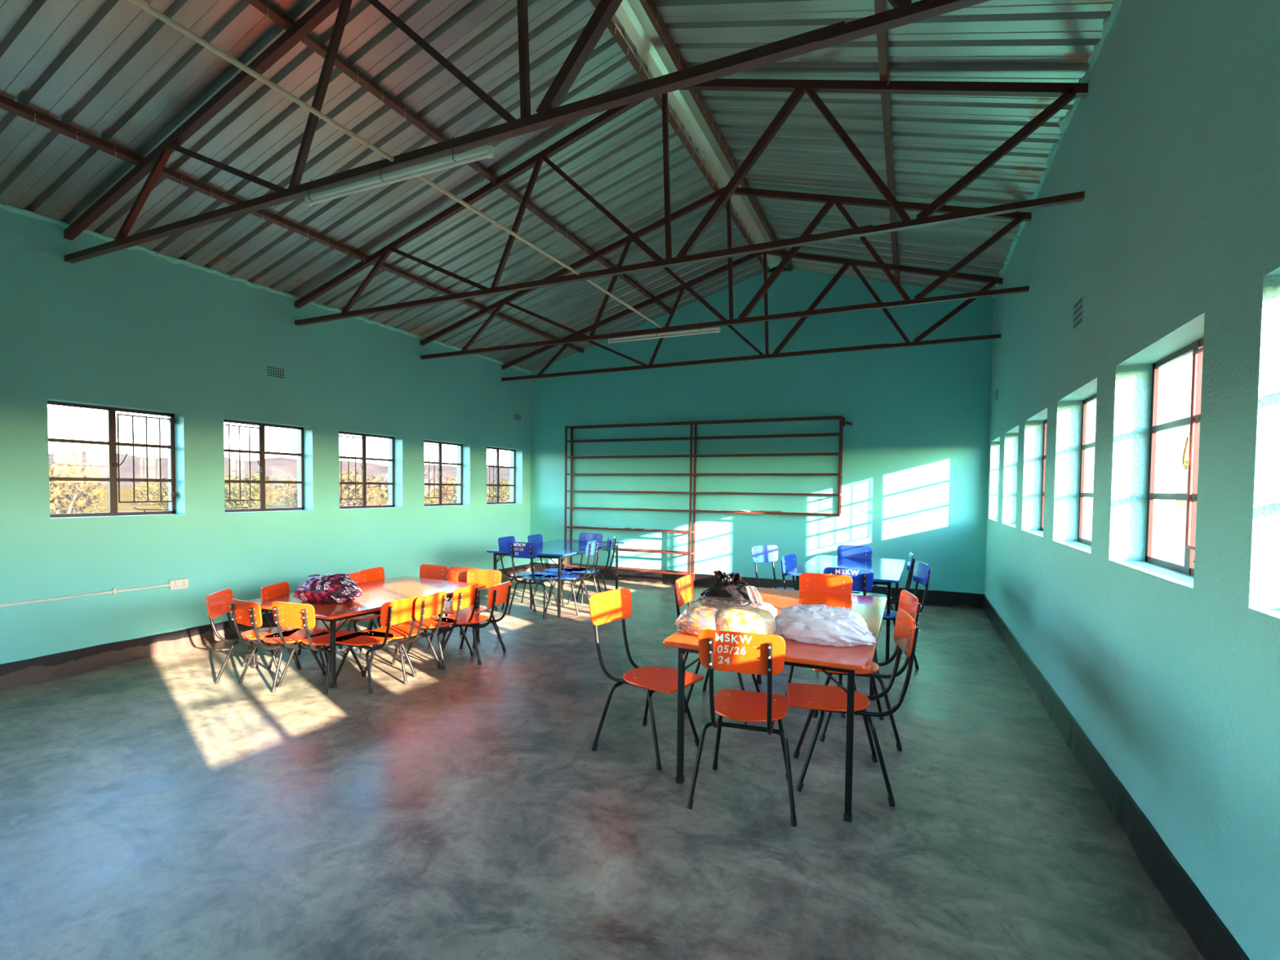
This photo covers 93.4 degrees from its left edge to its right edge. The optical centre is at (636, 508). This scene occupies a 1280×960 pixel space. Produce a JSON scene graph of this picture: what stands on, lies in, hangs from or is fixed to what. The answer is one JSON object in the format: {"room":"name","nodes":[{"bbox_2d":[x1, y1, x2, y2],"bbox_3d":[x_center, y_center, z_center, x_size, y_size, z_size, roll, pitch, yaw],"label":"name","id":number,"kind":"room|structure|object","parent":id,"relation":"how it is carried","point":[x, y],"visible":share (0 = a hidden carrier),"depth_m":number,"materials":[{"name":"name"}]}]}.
{"room":"classroom","nodes":[
{"label":"classroom","id":0,"kind":"room"},
{"bbox_2d":[0,207,531,664],"bbox_3d":[-4.400,-0.308,5.094,0.250,3.785,12.380,1,2,24],"label":"wall","id":1,"kind":"structure","parent":0,"point":[135,329],"depth_m":5.58,"materials":[{"name":"teal paint"}]},
{"bbox_2d":[0,583,169,607],"bbox_3d":[-5.399,0.752,2.600,0.026,0.054,6.057,1,2,24],"label":"conduit","id":2,"kind":"object","parent":1,"relation":"attached to","point":[114,591],"visible":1,"depth_m":4.80,"materials":[{"name":"white plastic"}]},
{"bbox_2d":[47,400,175,517],"bbox_3d":[-4.416,-0.396,5.085,0.085,0.912,0.944,1,2,24],"label":"window","id":3,"kind":"structure","parent":1,"relation":"in","point":[112,443],"depth_m":5.11,"materials":[{"name":"paint"}]},
{"bbox_2d":[168,416,175,423],"bbox_3d":[-4.210,-0.804,5.467,0.047,0.060,0.047,1,2,-1],"label":"hinge","id":4,"kind":"object","parent":3,"relation":"in","point":[172,420],"visible":1,"depth_m":5.46,"materials":[{"name":"brown"}]},
{"bbox_2d":[170,491,177,497],"bbox_3d":[-4.218,-0.129,5.492,0.054,0.059,0.045,1,2,24],"label":"hinge","id":5,"kind":"object","parent":3,"relation":"in","point":[173,495],"visible":1,"depth_m":5.48,"materials":[{"name":"brown"}]},
{"bbox_2d":[168,577,188,590],"bbox_3d":[-4.121,0.677,5.425,0.033,0.086,0.146,1,2,24],"label":"wall socket","id":6,"kind":"object","parent":1,"relation":"attached to","point":[177,584],"visible":1,"depth_m":5.41,"materials":[{"name":"white plastic"}]},
{"bbox_2d":[223,418,304,512],"bbox_3d":[-3.884,-0.430,6.263,0.085,0.912,0.940,1,2,24],"label":"window","id":7,"kind":"structure","parent":1,"relation":"in","point":[261,469],"depth_m":6.25,"materials":[{"name":"paint"}]},
{"bbox_2d":[0,563,530,688],"bbox_3d":[-4.297,1.196,5.091,0.030,0.182,11.880,1,2,24],"label":"baseboard","id":8,"kind":"structure","parent":1,"relation":"attached to","point":[50,666],"depth_m":5.01,"materials":[{"name":"paint"}]},
{"bbox_2d":[0,203,532,373],"bbox_3d":[-4.244,-2.189,4.969,0.059,0.062,11.880,1,2,24],"label":"trim","id":9,"kind":"structure","parent":1,"relation":"attached to","point":[11,208],"depth_m":5.63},
{"bbox_2d":[266,365,284,378],"bbox_3d":[-3.725,-1.405,6.220,0.006,0.104,0.185,1,2,24],"label":"air vent","id":10,"kind":"object","parent":1,"relation":"in","point":[272,371],"visible":1,"depth_m":6.21,"materials":[{"name":"teal paint"}]},
{"bbox_2d":[338,431,394,508],"bbox_3d":[-3.356,-0.464,7.433,0.085,0.912,0.950,1,2,24],"label":"window","id":11,"kind":"structure","parent":1,"relation":"in","point":[363,458],"depth_m":7.42,"materials":[{"name":"paint"}]},
{"bbox_2d":[424,440,462,506],"bbox_3d":[-2.811,-0.498,8.641,0.085,0.912,0.934,1,2,24],"label":"window","id":12,"kind":"structure","parent":1,"relation":"in","point":[439,463],"depth_m":8.63,"materials":[{"name":"paint"}]},
{"bbox_2d":[486,446,515,504],"bbox_3d":[-2.265,-0.533,9.851,0.085,0.912,0.943,1,2,24],"label":"window","id":13,"kind":"structure","parent":1,"relation":"in","point":[497,466],"depth_m":9.84,"materials":[{"name":"paint"}]},
{"bbox_2d":[514,413,520,420],"bbox_3d":[-1.990,-1.522,10.063,0.006,0.090,0.180,1,2,24],"label":"air vent","id":14,"kind":"object","parent":1,"relation":"in","point":[517,417],"visible":1,"depth_m":10.06,"materials":[{"name":"teal paint"}]},
{"bbox_2d":[63,0,991,263],"bbox_3d":[-1.262,-2.555,3.240,7.005,1.452,0.055,1,2,24],"label":"roof truss","id":15,"kind":"object","parent":1,"relation":"attached to","point":[550,113],"visible":1,"depth_m":3.13,"materials":[{"name":"red metal"}]},
{"bbox_2d":[304,136,494,206],"bbox_3d":[-1.338,-1.851,3.294,1.360,0.156,0.070,1,2,24],"label":"tube light","id":16,"kind":"object","parent":15,"relation":"hanging from","point":[489,150],"visible":0.93,"depth_m":3.25,"materials":[{"name":"white metal"}]},
{"bbox_2d":[294,78,1088,325],"bbox_3d":[-0.475,-2.602,4.985,7.005,1.460,0.055,1,2,24],"label":"roof truss","id":17,"kind":"object","parent":1,"relation":"attached to","point":[1066,92],"visible":0.84,"depth_m":4.40,"materials":[{"name":"red metal"}]},
{"bbox_2d":[420,186,1031,359],"bbox_3d":[0.269,-2.649,6.632,7.005,1.460,0.055,1,2,24],"label":"roof truss","id":18,"kind":"object","parent":1,"relation":"attached to","point":[1018,217],"visible":0.84,"depth_m":6.20,"materials":[{"name":"red metal"}]},
{"bbox_2d":[0,94,583,353],"bbox_3d":[-3.344,-2.430,4.556,0.062,0.094,11.880,1,2,24],"label":"roof purlin","id":19,"kind":"structure","parent":18,"relation":"attached to","point":[6,104],"depth_m":4.66,"materials":[{"name":"metal"}]},
{"bbox_2d":[128,0,662,328],"bbox_3d":[-1.312,-1.893,3.292,0.058,0.042,7.422,1,2,25],"label":"conduit","id":20,"kind":"object","parent":18,"relation":"on","point":[144,4],"visible":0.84,"depth_m":2.87,"materials":[{"name":"beige"}]},
{"bbox_2d":[245,0,671,314],"bbox_3d":[-1.908,-2.853,3.896,0.062,0.094,11.880,1,2,24],"label":"roof purlin","id":21,"kind":"structure","parent":18,"relation":"attached to","point":[264,6],"depth_m":4.39,"materials":[{"name":"metal"}]},
{"bbox_2d":[608,320,719,343],"bbox_3d":[0.275,-1.955,6.649,1.320,0.156,0.070,1,2,24],"label":"tube light","id":22,"kind":"object","parent":18,"relation":"hanging from","point":[717,329],"visible":1,"depth_m":6.62,"materials":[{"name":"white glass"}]},
{"bbox_2d":[590,0,770,272],"bbox_3d":[-0.550,-3.253,3.272,0.062,0.094,11.880,1,2,24],"label":"roof purlin","id":23,"kind":"structure","parent":18,"relation":"attached to","point":[612,26],"depth_m":5.16,"materials":[{"name":"metal"}]},
{"bbox_2d":[639,0,792,271],"bbox_3d":[-0.268,-3.220,3.145,0.062,0.094,11.880,1,2,24],"label":"roof purlin","id":24,"kind":"structure","parent":18,"relation":"attached to","point":[649,6],"depth_m":4.91,"materials":[{"name":"metal"}]},
{"bbox_2d":[874,0,899,283],"bbox_3d":[1.004,-2.802,2.583,0.062,0.094,11.880,1,2,24],"label":"roof purlin","id":25,"kind":"structure","parent":18,"relation":"attached to","point":[880,6],"depth_m":4.43,"materials":[{"name":"metal"}]},
{"bbox_2d":[501,249,1002,381],"bbox_3d":[0.989,-2.695,8.229,7.005,1.460,0.055,1,2,24],"label":"roof truss","id":26,"kind":"object","parent":1,"relation":"attached to","point":[993,281],"visible":0.77,"depth_m":7.82,"materials":[{"name":"red metal"}]},
{"bbox_2d":[0,0,768,371],"bbox_3d":[-2.669,-2.688,4.316,4.735,1.432,12.710,1,2,24],"label":"ceiling","id":27,"kind":"structure","parent":0,"point":[113,72],"depth_m":4.56,"materials":[{"name":"metal"}]},
{"bbox_2d":[0,577,1199,959],"bbox_3d":[-1.163,1.426,3.683,7.390,0.120,12.380,1,2,24],"label":"floor","id":28,"kind":"structure","parent":0,"point":[152,808],"depth_m":2.79,"materials":[{"name":"concrete"}]},
{"bbox_2d":[204,588,299,684],"bbox_3d":[-3.012,0.982,4.774,0.599,0.664,0.455,0,2,-10],"label":"chair","id":29,"kind":"object","parent":28,"relation":"on","point":[218,603],"visible":0.8,"depth_m":4.69,"materials":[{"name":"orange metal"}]},
{"bbox_2d":[229,598,329,692],"bbox_3d":[-2.721,0.991,4.617,0.455,0.664,0.599,2,2,29],"label":"chair","id":30,"kind":"object","parent":28,"relation":"on","point":[243,612],"visible":0.93,"depth_m":4.44,"materials":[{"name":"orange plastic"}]},
{"bbox_2d":[260,581,350,669],"bbox_3d":[-2.804,0.973,5.112,0.599,0.664,0.455,1,2,0],"label":"chair","id":31,"kind":"object","parent":28,"relation":"on","point":[274,590],"visible":0.33,"depth_m":5.06,"materials":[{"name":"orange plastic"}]},
{"bbox_2d":[271,601,367,693],"bbox_3d":[-2.390,0.995,4.576,0.455,0.664,0.599,1,2,17],"label":"chair","id":32,"kind":"object","parent":28,"relation":"on","point":[290,615],"visible":0.88,"depth_m":4.36,"materials":[{"name":"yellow plastic"}]},
{"bbox_2d":[314,612,380,656],"bbox_3d":[-2.630,0.962,5.515,0.599,0.664,0.455,1,2,10],"label":"chair","id":33,"kind":"object","parent":28,"relation":"on","point":[370,616],"visible":0.19,"depth_m":5.36,"materials":[{"name":"orange plastic"}]},
{"bbox_2d":[246,576,488,688],"bbox_3d":[-2.336,1.022,5.380,1.160,0.550,1.700,2,2,28],"label":"table","id":34,"kind":"object","parent":28,"relation":"on","point":[375,593],"visible":0.72,"depth_m":5.05,"materials":[{"name":"orange wood"}]},
{"bbox_2d":[293,573,362,604],"bbox_3d":[-2.530,0.643,4.946,0.556,0.225,0.373,1,2,10],"label":"floral bag","id":35,"kind":"object","parent":34,"relation":"on","point":[328,588],"visible":1,"depth_m":4.83,"materials":[{"name":"fabric"}]},
{"bbox_2d":[338,572,398,650],"bbox_3d":[-2.494,0.957,5.695,0.599,0.664,0.455,1,2,10],"label":"chair","id":36,"kind":"object","parent":28,"relation":"on","point":[356,577],"visible":0.17,"depth_m":5.81,"materials":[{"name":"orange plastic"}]},
{"bbox_2d":[335,595,418,693],"bbox_3d":[-2.002,0.998,4.615,0.599,0.664,0.455,1,2,23],"label":"chair","id":37,"kind":"object","parent":28,"relation":"on","point":[401,611],"visible":0.92,"depth_m":4.52,"materials":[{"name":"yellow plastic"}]},
{"bbox_2d":[360,566,426,632],"bbox_3d":[-2.439,0.945,6.078,0.599,0.664,0.455,1,2,12],"label":"chair","id":38,"kind":"object","parent":28,"relation":"on","point":[376,573],"visible":0.26,"depth_m":6.13,"materials":[{"name":"orange plastic"}]},
{"bbox_2d":[360,590,446,684],"bbox_3d":[-1.863,0.993,4.821,0.599,0.664,0.455,1,2,17],"label":"chair","id":39,"kind":"object","parent":28,"relation":"on","point":[433,604],"visible":0.88,"depth_m":4.75,"materials":[{"name":"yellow plastic"}]},
{"bbox_2d":[409,564,448,638],"bbox_3d":[-2.287,0.941,6.237,0.455,0.664,0.599,1,2,24],"label":"chair","id":40,"kind":"object","parent":28,"relation":"on","point":[426,571],"visible":0.34,"depth_m":6.46,"materials":[{"name":"orange plastic"}]},
{"bbox_2d":[397,583,479,670],"bbox_3d":[-1.696,0.982,5.190,0.599,0.664,0.455,1,2,16],"label":"chair","id":41,"kind":"object","parent":28,"relation":"on","point":[465,597],"visible":0.89,"depth_m":5.10,"materials":[{"name":"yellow plastic"}]},
{"bbox_2d":[416,566,475,642],"bbox_3d":[-1.915,0.951,6.047,0.455,0.664,0.599,1,2,22],"label":"chair","id":42,"kind":"object","parent":28,"relation":"on","point":[454,573],"visible":0.23,"depth_m":6.29,"materials":[{"name":"orange plastic"}]},
{"bbox_2d":[440,568,501,648],"bbox_3d":[-1.616,0.960,5.873,0.455,0.664,0.599,1,2,14],"label":"chair","id":43,"kind":"object","parent":28,"relation":"on","point":[491,578],"visible":0.5,"depth_m":6.08,"materials":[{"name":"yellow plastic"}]},
{"bbox_2d":[437,581,511,665],"bbox_3d":[-1.442,0.980,5.339,0.599,0.664,0.455,1,2,16],"label":"chair","id":44,"kind":"object","parent":28,"relation":"on","point":[498,594],"visible":0.94,"depth_m":5.26,"materials":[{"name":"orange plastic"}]},
{"bbox_2d":[497,535,552,612],"bbox_3d":[-1.398,0.799,7.536,0.614,0.879,0.501,1,2,19],"label":"chair","id":45,"kind":"object","parent":28,"relation":"on","point":[503,542],"visible":0.6,"depth_m":7.52,"materials":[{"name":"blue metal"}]},
{"bbox_2d":[507,541,557,618],"bbox_3d":[-1.216,0.814,7.152,0.501,0.879,0.614,1,2,21],"label":"chair","id":46,"kind":"object","parent":28,"relation":"on","point":[516,549],"visible":0.99,"depth_m":6.93,"materials":[{"name":"blue plastic"}]},
{"bbox_2d":[527,533,577,606],"bbox_3d":[-1.099,0.790,7.906,0.614,0.879,0.501,1,2,19],"label":"chair","id":47,"kind":"object","parent":28,"relation":"on","point":[537,539],"visible":0.59,"depth_m":7.93,"materials":[{"name":"blue plastic"}]},
{"bbox_2d":[486,539,623,617],"bbox_3d":[-1.002,0.858,7.940,1.050,0.735,1.860,1,2,21],"label":"table","id":48,"kind":"object","parent":28,"relation":"on","point":[560,549],"visible":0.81,"depth_m":7.37,"materials":[{"name":"blue wood"}]},
{"bbox_2d":[545,538,598,616],"bbox_3d":[-0.805,0.812,7.333,0.614,0.879,0.501,1,2,14],"label":"chair","id":49,"kind":"object","parent":28,"relation":"on","point":[592,547],"visible":0.94,"depth_m":7.22,"materials":[{"name":"blue plastic"}]},
{"bbox_2d":[556,533,602,603],"bbox_3d":[-0.767,0.786,8.123,0.501,0.879,0.614,2,2,27],"label":"chair","id":50,"kind":"object","parent":28,"relation":"on","point":[583,537],"visible":0.59,"depth_m":8.28,"materials":[{"name":"blue plastic"}]},
{"bbox_2d":[566,535,616,604],"bbox_3d":[-0.597,0.796,7.884,0.614,0.879,0.501,1,2,11],"label":"chair","id":51,"kind":"object","parent":28,"relation":"on","point":[611,540],"visible":0.84,"depth_m":7.78,"materials":[{"name":"blue plastic"}]},
{"bbox_2d":[588,587,704,769],"bbox_3d":[0.046,0.948,3.517,0.614,0.879,0.501,2,2,38],"label":"chair","id":52,"kind":"object","parent":28,"relation":"on","point":[606,606],"visible":0.98,"depth_m":3.53,"materials":[{"name":"orange plastic"}]},
{"bbox_2d":[564,415,852,586],"bbox_3d":[0.878,-0.051,9.124,4.442,2.510,0.229,1,2,24],"label":"shelf rack","id":53,"kind":"object","parent":28,"relation":"on","point":[842,420],"visible":0.94,"depth_m":9.14,"materials":[{"name":"metal"}]},
{"bbox_2d":[591,526,625,528],"bbox_3d":[-0.485,0.299,9.738,0.620,0.015,0.190,1,2,24],"label":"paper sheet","id":54,"kind":"object","parent":53,"relation":"on","point":[591,526],"visible":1,"depth_m":9.75,"materials":[{"name":"white"}]},
{"bbox_2d":[672,574,759,713],"bbox_3d":[0.579,0.931,4.186,0.614,0.879,0.501,1,2,22],"label":"chair","id":55,"kind":"object","parent":28,"relation":"on","point":[683,586],"visible":0.42,"depth_m":4.23,"materials":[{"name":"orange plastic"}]},
{"bbox_2d":[686,629,796,826],"bbox_3d":[0.532,0.973,2.925,0.501,0.879,0.614,1,2,17],"label":"chair","id":56,"kind":"object","parent":28,"relation":"on","point":[761,654],"visible":1,"depth_m":2.70,"materials":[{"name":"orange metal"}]},
{"bbox_2d":[751,545,794,590],"bbox_3d":[1.565,0.862,6.553,0.501,0.879,0.614,-1,2,-30],"label":"chair","id":57,"kind":"object","parent":28,"relation":"on","point":[760,553],"visible":0.51,"depth_m":6.76,"materials":[{"name":"blue plastic"}]},
{"bbox_2d":[662,586,887,822],"bbox_3d":[0.957,1.019,3.697,0.985,0.735,1.910,1,2,25],"label":"table","id":58,"kind":"object","parent":28,"relation":"on","point":[848,660],"visible":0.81,"depth_m":3.03,"materials":[{"name":"orange wood"}]},
{"bbox_2d":[697,570,751,608],"bbox_3d":[0.559,0.515,3.777,0.371,0.252,0.313,1,2,24],"label":"bag","id":59,"kind":"object","parent":58,"relation":"on","point":[729,586],"visible":0.71,"depth_m":3.71,"materials":[{"name":"black plastic"}]},
{"bbox_2d":[674,596,784,638],"bbox_3d":[0.470,0.566,3.164,0.604,0.189,0.350,2,2,28],"label":"clear bag","id":60,"kind":"object","parent":58,"relation":"on","point":[740,600],"visible":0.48,"depth_m":3.19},
{"bbox_2d":[678,605,725,635],"bbox_3d":[0.386,0.593,3.210,0.336,0.131,0.266,1,2,19],"label":"folded cloth","id":61,"kind":"object","parent":60,"relation":"in","point":[695,620],"visible":0.48,"depth_m":3.13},
{"bbox_2d":[716,606,776,634],"bbox_3d":[0.560,0.589,3.105,0.283,0.150,0.249,2,2,32],"label":"folded blanket","id":62,"kind":"object","parent":60,"relation":"in","point":[735,619],"visible":0.62,"depth_m":3.02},
{"bbox_2d":[745,585,777,617],"bbox_3d":[0.736,0.558,3.581,0.196,0.183,0.224,1,2,13],"label":"bag","id":63,"kind":"object","parent":58,"relation":"on","point":[753,593],"visible":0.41,"depth_m":3.61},
{"bbox_2d":[774,603,877,646],"bbox_3d":[0.954,0.581,3.087,0.521,0.174,0.337,2,2,28],"label":"bag","id":64,"kind":"object","parent":58,"relation":"on","point":[822,624],"visible":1,"depth_m":2.98,"materials":[{"name":"plastic"}]},
{"bbox_2d":[780,553,797,590],"bbox_3d":[1.677,0.893,5.655,0.614,0.879,0.501,2,2,34],"label":"chair","id":65,"kind":"object","parent":28,"relation":"on","point":[788,562],"visible":0.36,"depth_m":5.77,"materials":[{"name":"blue plastic"}]},
{"bbox_2d":[785,572,856,717],"bbox_3d":[1.295,0.935,4.277,0.501,0.879,0.614,1,2,24],"label":"chair","id":66,"kind":"object","parent":28,"relation":"on","point":[808,582],"visible":0.23,"depth_m":4.50,"materials":[{"name":"orange plastic"}]},
{"bbox_2d":[786,555,906,661],"bbox_3d":[2.192,0.949,6.172,0.960,0.735,1.760,2,2,26],"label":"table","id":67,"kind":"object","parent":28,"relation":"on","point":[886,571],"visible":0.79,"depth_m":6.01,"materials":[{"name":"blue wood"}]},
{"bbox_2d":[823,567,879,674],"bbox_3d":[1.807,0.912,5.132,0.501,0.879,0.614,1,2,23],"label":"chair","id":68,"kind":"object","parent":28,"relation":"on","point":[862,579],"visible":0.29,"depth_m":4.84,"materials":[{"name":"blue plastic"}]},
{"bbox_2d":[786,608,919,807],"bbox_3d":[1.098,0.972,3.133,0.614,0.879,0.501,1,2,12],"label":"chair","id":69,"kind":"object","parent":28,"relation":"on","point":[822,698],"visible":0.97,"depth_m":3.06,"materials":[{"name":"orange plastic"}]},
{"bbox_2d":[837,544,872,593],"bbox_3d":[2.331,0.867,6.653,0.501,0.879,0.614,2,2,32],"label":"chair","id":70,"kind":"object","parent":28,"relation":"on","point":[843,551],"visible":0.27,"depth_m":6.86,"materials":[{"name":"blue plastic"}]},
{"bbox_2d":[812,590,921,751],"bbox_3d":[1.391,0.954,3.742,0.614,0.879,0.501,1,2,10],"label":"chair","id":71,"kind":"object","parent":28,"relation":"on","point":[908,602],"visible":0.59,"depth_m":3.61,"materials":[{"name":"orange plastic"}]},
{"bbox_2d":[851,552,915,610],"bbox_3d":[2.488,0.885,6.155,0.614,0.879,0.501,1,2,21],"label":"chair","id":72,"kind":"object","parent":28,"relation":"on","point":[911,560],"visible":0.53,"depth_m":6.16,"materials":[{"name":"blue plastic"}]},
{"bbox_2d":[882,560,931,669],"bbox_3d":[2.227,0.909,5.338,0.614,0.879,0.501,1,2,8],"label":"chair","id":73,"kind":"object","parent":28,"relation":"on","point":[922,571],"visible":0.53,"depth_m":5.23,"materials":[{"name":"blue plastic"}]},
{"bbox_2d":[530,260,993,594],"bbox_3d":[1.355,-1.028,9.132,6.890,5.072,0.250,1,2,24],"label":"wall","id":74,"kind":"structure","parent":0,"point":[916,446],"depth_m":8.63,"materials":[{"name":"teal paint"}]},
{"bbox_2d":[613,0,782,265],"bbox_3d":[-0.408,-3.342,3.205,0.600,0.143,12.680,1,2,24],"label":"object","id":75,"kind":"structure","parent":74,"relation":"attached to","point":[640,33],"depth_m":5.21,"materials":[{"name":"beige"}]},
{"bbox_2d":[529,561,984,609],"bbox_3d":[1.279,1.106,9.085,6.890,0.208,0.030,1,2,24],"label":"baseboard","id":76,"kind":"structure","parent":74,"relation":"attached to","point":[934,597],"depth_m":8.82,"materials":[{"name":"paint"}]},
{"bbox_2d":[653,0,1115,292],"bbox_3d":[1.184,-2.819,2.573,3.195,0.929,12.710,1,2,24],"label":"ceiling","id":77,"kind":"structure","parent":0,"point":[938,140],"depth_m":4.40,"materials":[{"name":"metal"}]},
{"bbox_2d":[984,0,1279,959],"bbox_3d":[2.110,-0.378,2.154,0.250,4.255,12.380,1,2,24],"label":"wall","id":78,"kind":"structure","parent":0,"point":[1172,242],"depth_m":2.41,"materials":[{"name":"teal paint"}]},
{"bbox_2d":[995,388,998,400],"bbox_3d":[4.183,-1.322,7.013,0.006,0.120,0.190,1,2,24],"label":"air vent","id":79,"kind":"object","parent":78,"relation":"in","point":[997,390],"visible":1,"depth_m":6.97,"materials":[{"name":"teal paint"}]},
{"bbox_2d":[1040,418,1047,531],"bbox_3d":[3.308,-0.273,4.786,0.085,0.949,0.937,1,2,24],"label":"window","id":80,"kind":"structure","parent":78,"relation":"in","point":[1046,420],"depth_m":5.18,"materials":[{"name":"paint"}]},
{"bbox_2d":[991,0,1122,297],"bbox_3d":[1.995,-2.507,2.144,0.068,0.061,11.880,1,2,24],"label":"trim","id":81,"kind":"structure","parent":78,"relation":"attached to","point":[1108,23],"depth_m":3.94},
{"bbox_2d":[1073,295,1083,330],"bbox_3d":[2.657,-1.175,3.634,0.006,0.160,0.190,1,2,24],"label":"air vent","id":82,"kind":"object","parent":78,"relation":"in","point":[1077,315],"visible":1,"depth_m":3.62,"materials":[{"name":"teal paint"}]},
{"bbox_2d":[1078,393,1096,545],"bbox_3d":[2.785,-0.239,3.628,0.085,0.949,0.954,1,2,24],"label":"window","id":83,"kind":"structure","parent":78,"relation":"in","point":[1085,402],"depth_m":4.03,"materials":[{"name":"paint"}]},
{"bbox_2d":[982,595,1249,959],"bbox_3d":[1.974,1.349,2.265,0.030,0.193,11.880,1,2,24],"label":"baseboard","id":84,"kind":"structure","parent":78,"relation":"attached to","point":[1206,933],"depth_m":2.49,"materials":[{"name":"paint"}]},
{"bbox_2d":[1145,337,1203,575],"bbox_3d":[2.257,-0.206,2.460,0.085,0.949,0.970,1,2,24],"label":"window","id":85,"kind":"structure","parent":78,"relation":"in","point":[1191,465],"depth_m":2.47,"materials":[{"name":"paint"}]},
{"label":"outside","id":86,"kind":"structure","parent":0,"visible":0},
{"bbox_2d":[49,486,1186,564],"bbox_3d":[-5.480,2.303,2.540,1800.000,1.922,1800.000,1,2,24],"label":"ground","id":87,"kind":"structure","parent":86,"point":[125,495],"depth_m":68.76,"materials":[{"name":"soil"}]},
{"bbox_2d":[48,457,108,514],"bbox_3d":[-24.974,-0.458,25.936,4.119,3.622,4.046,-1,2,-30],"label":"shrub","id":88,"kind":"object","parent":87,"relation":"on","point":[83,486],"visible":0.49,"depth_m":25.75,"materials":[{"name":"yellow plant"}]},
{"bbox_2d":[51,480,108,513],"bbox_3d":[-43.642,-0.846,46.797,3.148,3.288,5.032,2,2,30],"label":"shrub","id":89,"kind":"object","parent":87,"relation":"on","point":[95,496],"visible":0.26,"depth_m":47.50,"materials":[{"name":"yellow plant"}]},
{"bbox_2d":[128,481,164,505],"bbox_3d":[-55.295,-1.614,67.860,5.168,3.208,3.233,2,2,26],"label":"shrub","id":90,"kind":"object","parent":87,"relation":"on","point":[139,494],"visible":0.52,"depth_m":67.52,"materials":[{"name":"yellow plant"}]},
{"bbox_2d":[140,481,168,511],"bbox_3d":[-32.403,-0.608,42.389,4.160,3.016,2.927,2,2,27],"label":"shrub","id":91,"kind":"object","parent":87,"relation":"on","point":[166,504],"visible":0.31,"depth_m":41.87,"materials":[{"name":"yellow plant"}]},
{"bbox_2d":[158,470,275,507],"bbox_3d":[-22.104,-0.417,31.960,4.814,3.202,3.368,0,2,-12],"label":"shrub","id":92,"kind":"object","parent":87,"relation":"on","point":[256,478],"visible":0.12,"depth_m":32.29,"materials":[{"name":"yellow plant"}]},
{"bbox_2d":[224,478,266,509],"bbox_3d":[-15.418,0.091,23.042,2.078,2.511,2.960,-1,2,-37],"label":"shrub","id":93,"kind":"object","parent":87,"relation":"on","point":[229,504],"visible":0.36,"depth_m":22.97,"materials":[{"name":"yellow plant"}]},
{"bbox_2d":[266,475,297,507],"bbox_3d":[-36.575,-1.565,64.919,5.624,3.914,5.724,0,2,-17],"label":"shrub","id":94,"kind":"object","parent":87,"relation":"on","point":[287,486],"visible":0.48,"depth_m":64.21,"materials":[{"name":"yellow plant"}]},
{"bbox_2d":[339,474,379,503],"bbox_3d":[-35.185,-2.148,75.740,6.306,4.476,6.195,0,2,-21],"label":"shrub","id":95,"kind":"object","parent":87,"relation":"on","point":[344,474],"visible":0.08,"depth_m":75.15,"materials":[{"name":"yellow plant"}]},
{"bbox_2d":[339,468,388,506],"bbox_3d":[-10.284,-0.035,22.218,3.379,2.940,3.440,2,2,27],"label":"shrub","id":96,"kind":"object","parent":87,"relation":"on","point":[358,486],"visible":0.35,"depth_m":21.89,"materials":[{"name":"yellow plant"}]},
{"bbox_2d":[369,469,444,494],"bbox_3d":[-8.936,-0.179,24.119,1.617,2.977,2.946,2,3,40],"label":"shrub","id":97,"kind":"object","parent":87,"relation":"on","point":[430,475],"visible":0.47,"depth_m":24.64,"materials":[{"name":"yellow plant"}]},
{"bbox_2d":[380,474,438,505],"bbox_3d":[-11.136,-0.198,29.248,2.619,2.968,3.744,0,2,-5],"label":"shrub","id":98,"kind":"object","parent":87,"relation":"on","point":[427,494],"visible":0.03,"depth_m":29.91,"materials":[{"name":"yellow plant"}]},
{"bbox_2d":[432,477,457,503],"bbox_3d":[-14.138,-0.765,46.891,4.461,3.384,4.382,1,2,18],"label":"shrub","id":99,"kind":"object","parent":87,"relation":"on","point":[453,489],"visible":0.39,"depth_m":46.09,"materials":[{"name":"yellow plant"}]},
{"bbox_2d":[435,475,457,503],"bbox_3d":[-19.461,-1.547,65.511,4.730,4.270,4.814,1,2,14],"label":"shrub","id":100,"kind":"object","parent":87,"relation":"on","point":[451,479],"visible":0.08,"depth_m":65.13,"materials":[{"name":"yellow plant"}]},
{"bbox_2d":[456,488,510,502],"bbox_3d":[-6.068,0.286,23.625,1.947,2.119,3.112,1,2,23],"label":"shrub","id":101,"kind":"object","parent":87,"relation":"on","point":[487,490],"visible":0.02,"depth_m":23.84,"materials":[{"name":"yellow plant"}]},
{"bbox_2d":[486,486,510,502],"bbox_3d":[-13.027,-0.754,56.369,2.719,2.900,3.886,0,2,-4],"label":"shrub","id":102,"kind":"object","parent":87,"relation":"on","point":[501,495],"visible":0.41,"depth_m":55.58,"materials":[{"name":"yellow plant"}]},
{"bbox_2d":[488,477,510,496],"bbox_3d":[-18.441,-2.158,83.046,4.060,4.365,5.770,0,2,-10],"label":"shrub","id":103,"kind":"object","parent":87,"relation":"on","point":[502,481],"visible":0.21,"depth_m":82.94,"materials":[{"name":"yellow plant"}]},
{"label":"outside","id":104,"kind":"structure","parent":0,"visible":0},
{"bbox_2d":[48,450,1187,493],"bbox_3d":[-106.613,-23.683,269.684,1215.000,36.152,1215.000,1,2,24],"label":"hills","id":105,"kind":"structure","parent":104,"point":[275,467],"depth_m":538.36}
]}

